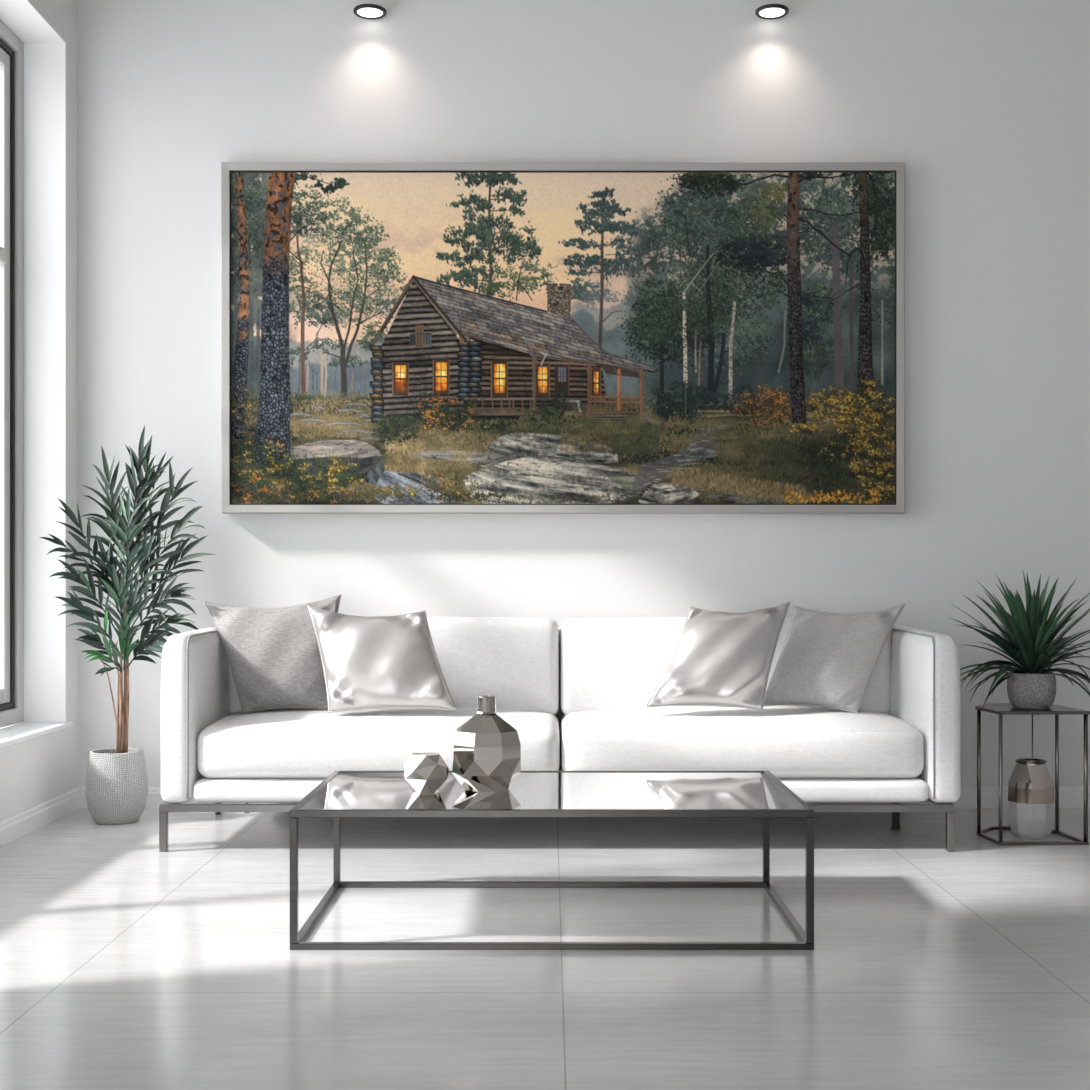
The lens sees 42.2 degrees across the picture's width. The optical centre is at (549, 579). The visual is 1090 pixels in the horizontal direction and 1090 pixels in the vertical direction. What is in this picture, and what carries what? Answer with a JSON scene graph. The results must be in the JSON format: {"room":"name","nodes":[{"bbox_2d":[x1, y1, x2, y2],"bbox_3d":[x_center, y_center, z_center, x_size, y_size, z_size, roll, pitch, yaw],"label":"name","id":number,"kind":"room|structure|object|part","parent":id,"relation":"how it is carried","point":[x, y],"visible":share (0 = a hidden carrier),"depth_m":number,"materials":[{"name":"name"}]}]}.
{"room":"living room","nodes":[
{"label":"living room","id":0,"kind":"room"},
{"bbox_2d":[0,0,77,820],"bbox_3d":[-1.969,-0.748,1.620,0.302,3.250,7.640,0,0,0],"label":"wall","id":1,"kind":"structure","parent":0,"point":[35,771],"depth_m":5.33,"materials":[{"name":"white paint"}]},
{"bbox_2d":[0,0,65,721],"bbox_3d":[-1.895,-0.743,3.960,0.157,2.550,2.680,0,0,0],"label":"trim","id":2,"kind":"structure","parent":1,"relation":"attached to","point":[44,48],"depth_m":5.30,"materials":[{"name":"white paint"}]},
{"bbox_2d":[0,19,73,748],"bbox_3d":[-1.917,-0.733,3.974,0.243,2.570,2.708,0,0,0],"label":"window","id":3,"kind":"structure","parent":1,"relation":"in","point":[11,46],"depth_m":5.21,"materials":[{"name":"white"}]},
{"bbox_3d":[-2.017,-0.743,3.960,0.045,2.386,2.515,0,0,0],"label":"sash","id":4,"kind":"part","parent":3,"relation":"part of","materials":[{"name":"grey"}]},
{"bbox_3d":[-2.004,-0.743,3.960,0.060,2.551,2.680,0,0,0],"label":"frame","id":5,"kind":"part","parent":3,"relation":"part of","materials":[{"name":"grey"}]},
{"bbox_3d":[-1.885,0.542,3.974,0.178,0.019,2.708,0,0,0],"label":"sill","id":6,"kind":"part","parent":3,"relation":"part of","materials":[{"name":"white paint"}]},
{"bbox_2d":[0,787,80,846],"bbox_3d":[-1.810,0.837,1.620,0.016,0.080,7.640,0,0,0],"label":"baseboard","id":7,"kind":"structure","parent":1,"relation":"attached to","point":[12,828],"depth_m":4.98,"materials":[{"name":"white"}]},
{"bbox_2d":[0,808,1089,1089],"bbox_3d":[0.600,0.937,1.720,5.800,0.120,7.840,0,0,0],"label":"floor","id":8,"kind":"structure","parent":0,"point":[126,963],"depth_m":3.25,"materials":[{"name":"tile"}]},
{"bbox_2d":[39,426,214,824],"bbox_3d":[-1.478,0.160,5.061,0.544,1.435,0.453,0,0,0],"label":"potted palm","id":9,"kind":"object","parent":8,"relation":"on","point":[116,793],"visible":1,"depth_m":5.04,"materials":[{"name":"green plant"}]},
{"bbox_2d":[85,748,147,824],"bbox_3d":[-1.573,0.749,5.130,0.218,0.257,0.218,0,0,0],"label":"pot","id":10,"kind":"object","parent":9,"relation":"attached to","point":[116,793],"depth_m":5.05,"materials":[{"name":"white ceramic"}]},
{"bbox_3d":[-1.507,-0.054,5.060,0.374,0.771,0.321,0,0,0],"label":"frond stem","id":11,"kind":"part","parent":9,"relation":"part of","materials":[{"name":"green plant"}]},
{"bbox_2d":[290,771,813,949],"bbox_3d":[0.004,0.711,3.692,1.243,0.332,0.695,0,0,0],"label":"coffee table","id":12,"kind":"object","parent":8,"relation":"on","point":[343,794],"visible":1,"depth_m":3.49,"materials":[{"name":"glass"}]},
{"bbox_3d":[-0.608,0.712,3.354,0.018,0.299,0.018,0,0,0],"label":"leg","id":13,"kind":"part","parent":12,"relation":"part of","materials":[{"name":"grey metal"}]},
{"bbox_3d":[-0.608,0.712,4.031,0.018,0.299,0.018,0,0,0],"label":"leg","id":14,"kind":"part","parent":12,"relation":"part of","materials":[{"name":"grey metal"}]},
{"bbox_2d":[404,752,448,794],"bbox_3d":[-0.317,0.495,3.625,0.115,0.104,0.123,0,0,0],"label":"vase","id":15,"kind":"object","parent":12,"relation":"on","point":[426,773],"visible":1,"depth_m":3.58,"materials":[{"name":"silver metal"}]},
{"bbox_2d":[452,695,520,791],"bbox_3d":[-0.166,0.425,3.700,0.181,0.243,0.181,0,0,0],"label":"vase","id":16,"kind":"object","parent":12,"relation":"on","point":[486,748],"visible":1,"depth_m":3.64,"materials":[{"name":"silver metal"}]},
{"bbox_3d":[0.004,0.554,3.692,1.243,0.018,0.695,0,0,0],"label":"rail","id":17,"kind":"part","parent":12,"relation":"part of","materials":[{"name":"grey metal"}]},
{"bbox_3d":[0.004,0.869,3.692,1.243,0.015,0.695,0,0,0],"label":"rail","id":18,"kind":"part","parent":12,"relation":"part of","materials":[{"name":"grey metal"}]},
{"bbox_3d":[0.617,0.712,4.031,0.018,0.299,0.018,0,0,0],"label":"leg","id":19,"kind":"part","parent":12,"relation":"part of","materials":[{"name":"grey metal"}]},
{"bbox_3d":[0.617,0.712,3.354,0.018,0.299,0.018,0,0,0],"label":"leg","id":20,"kind":"part","parent":12,"relation":"part of","materials":[{"name":"grey metal"}]},
{"bbox_2d":[159,616,960,851],"bbox_3d":[0.035,0.505,4.959,2.594,0.743,0.822,0,0,0],"label":"sofa","id":21,"kind":"object","parent":8,"relation":"on","point":[576,694],"visible":0.71,"depth_m":4.58,"materials":[{"name":"white fabric"}]},
{"bbox_3d":[-1.249,0.813,4.566,0.024,0.128,0.024,0,0,0],"label":"leg","id":22,"kind":"part","parent":21,"relation":"part of","materials":[{"name":"silver metal"}]},
{"bbox_3d":[-1.202,0.444,4.960,0.119,0.559,0.820,0,0,0],"label":"arm","id":23,"kind":"part","parent":21,"relation":"part of","materials":[{"name":"white fabric"}]},
{"bbox_2d":[204,595,340,713],"bbox_3d":[-0.980,0.254,4.920,0.483,0.408,0.198,0,0,0],"label":"throw pillow","id":24,"kind":"object","parent":21,"relation":"on","point":[273,654],"visible":0.87,"depth_m":4.87,"materials":[{"name":"grey fabric"}]},
{"bbox_2d":[198,708,559,778],"bbox_3d":[-0.559,0.549,4.859,1.183,0.200,0.622,0,0,0],"label":"seat cushion","id":25,"kind":"object","parent":21,"relation":"on","point":[287,743],"depth_m":4.57,"materials":[{"name":"white fabric"}]},
{"bbox_2d":[307,605,457,712],"bbox_3d":[-0.573,0.266,4.794,0.528,0.356,0.210,0,0,0],"label":"throw pillow","id":26,"kind":"object","parent":21,"relation":"on","point":[369,662],"visible":1,"depth_m":4.73,"materials":[{"name":"silver fabric"}]},
{"bbox_2d":[229,616,558,714],"bbox_3d":[-0.561,0.311,5.116,1.184,0.355,0.241,0,0,0],"label":"cushion","id":27,"kind":"object","parent":21,"relation":"on","point":[515,661],"depth_m":5.01,"materials":[{"name":"white fabric"}]},
{"bbox_3d":[0.023,0.737,4.947,2.568,0.024,0.786,0,0,0],"label":"leg frame","id":28,"kind":"part","parent":21,"relation":"part of","materials":[{"name":"silver metal"}]},
{"bbox_2d":[645,601,790,710],"bbox_3d":[0.573,0.255,4.791,0.510,0.364,0.211,0,0,0],"label":"throw pillow","id":29,"kind":"object","parent":21,"relation":"on","point":[718,658],"visible":1,"depth_m":4.73,"materials":[{"name":"silver fabric"}]},
{"bbox_2d":[561,616,890,714],"bbox_3d":[0.631,0.311,5.116,1.184,0.355,0.241,0,0,0],"label":"cushion","id":30,"kind":"object","parent":21,"relation":"on","point":[608,663],"depth_m":5.01,"materials":[{"name":"white fabric"}]},
{"bbox_2d":[560,708,923,778],"bbox_3d":[0.629,0.549,4.859,1.183,0.200,0.622,0,0,0],"label":"seat cushion","id":31,"kind":"object","parent":21,"relation":"on","point":[788,743],"depth_m":4.57,"materials":[{"name":"white fabric"}]},
{"bbox_2d":[763,603,905,712],"bbox_3d":[0.987,0.270,4.915,0.531,0.375,0.200,0,0,0],"label":"throw pillow","id":32,"kind":"object","parent":21,"relation":"on","point":[826,659],"visible":0.98,"depth_m":4.87,"materials":[{"name":"grey fabric"}]},
{"bbox_3d":[1.272,0.444,4.960,0.119,0.559,0.820,0,0,0],"label":"arm","id":33,"kind":"part","parent":21,"relation":"part of","materials":[{"name":"white fabric"}]},
{"bbox_3d":[1.295,0.813,4.566,0.024,0.128,0.024,0,0,0],"label":"leg","id":34,"kind":"part","parent":21,"relation":"part of","materials":[{"name":"silver metal"}]},
{"bbox_2d":[1008,758,1053,838],"bbox_3d":[1.645,0.747,4.830,0.157,0.261,0.149,0,0,0],"label":"floor vase","id":35,"kind":"object","parent":8,"relation":"on","point":[1030,784],"visible":1,"depth_m":4.77,"materials":[{"name":"grey ceramic"}]},
{"bbox_2d":[975,703,1089,844],"bbox_3d":[1.625,0.655,4.825,0.323,0.443,0.318,0,0,0],"label":"side table","id":36,"kind":"object","parent":8,"relation":"on","point":[1001,709],"visible":0.77,"depth_m":4.70,"materials":[{"name":"black metal"}]},
{"bbox_3d":[1.476,0.656,4.859,0.013,0.421,0.013,0,0,0],"label":"leg","id":37,"kind":"part","parent":36,"relation":"part of","materials":[{"name":"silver metal"}]},
{"bbox_3d":[1.493,0.656,4.678,0.013,0.421,0.013,0,0,0],"label":"leg","id":38,"kind":"part","parent":36,"relation":"part of","materials":[{"name":"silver metal"}]},
{"bbox_2d":[951,571,1089,708],"bbox_3d":[1.624,0.215,4.783,0.599,0.508,0.528,0,0,-30],"label":"potted plant","id":39,"kind":"object","parent":36,"relation":"on","point":[1028,635],"visible":0.99,"depth_m":4.74,"materials":[{"name":"green plant"}]},
{"bbox_2d":[1007,671,1055,708],"bbox_3d":[1.637,0.374,4.800,0.159,0.120,0.159,0,0,0],"label":"pot","id":40,"kind":"object","parent":36,"relation":"on","point":[1025,689],"depth_m":4.74,"materials":[{"name":"grey ceramic"}]},
{"bbox_3d":[1.698,0.656,4.972,0.005,0.421,0.005,0,0,0],"label":"leg","id":41,"kind":"part","parent":36,"relation":"part of","materials":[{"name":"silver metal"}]},
{"bbox_3d":[1.755,0.656,4.889,0.013,0.421,0.013,0,0,0],"label":"leg","id":42,"kind":"part","parent":36,"relation":"part of","materials":[{"name":"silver metal"}]},
{"bbox_3d":[1.775,0.656,4.678,0.014,0.421,0.014,0,0,0],"label":"leg","id":43,"kind":"part","parent":36,"relation":"part of","materials":[{"name":"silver metal"}]},
{"bbox_2d":[78,0,1089,787],"bbox_3d":[0.600,-0.748,5.540,5.800,3.250,0.200,0,0,0],"label":"wall","id":44,"kind":"structure","parent":0,"point":[984,104],"depth_m":5.44,"materials":[{"name":"white paint"}]},
{"bbox_2d":[353,4,386,19],"bbox_3d":[-0.685,-2.164,5.376,0.125,0.012,0.125,0,0,0],"label":"recessed light","id":45,"kind":"object","parent":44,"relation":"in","point":[365,11],"visible":1,"depth_m":5.36,"materials":[{"name":"black plastic"}]},
{"bbox_2d":[221,162,904,513],"bbox_3d":[0.050,-0.923,5.405,2.602,1.335,0.067,0,0,0],"label":"framed painting","id":46,"kind":"object","parent":44,"relation":"attached to","point":[397,337],"visible":1,"depth_m":5.39,"materials":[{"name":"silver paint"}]},
{"bbox_2d":[81,787,1089,807],"bbox_3d":[0.749,0.837,5.432,5.102,0.080,0.016,0,0,0],"label":"baseboard","id":47,"kind":"structure","parent":44,"relation":"attached to","point":[1069,797],"depth_m":5.42,"materials":[{"name":"white"}]},
{"bbox_2d":[755,4,788,19],"bbox_3d":[0.845,-2.164,5.376,0.125,0.012,0.125,0,0,0],"label":"recessed light","id":48,"kind":"object","parent":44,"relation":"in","point":[769,11],"visible":1,"depth_m":5.36,"materials":[{"name":"black plastic"}]}
]}

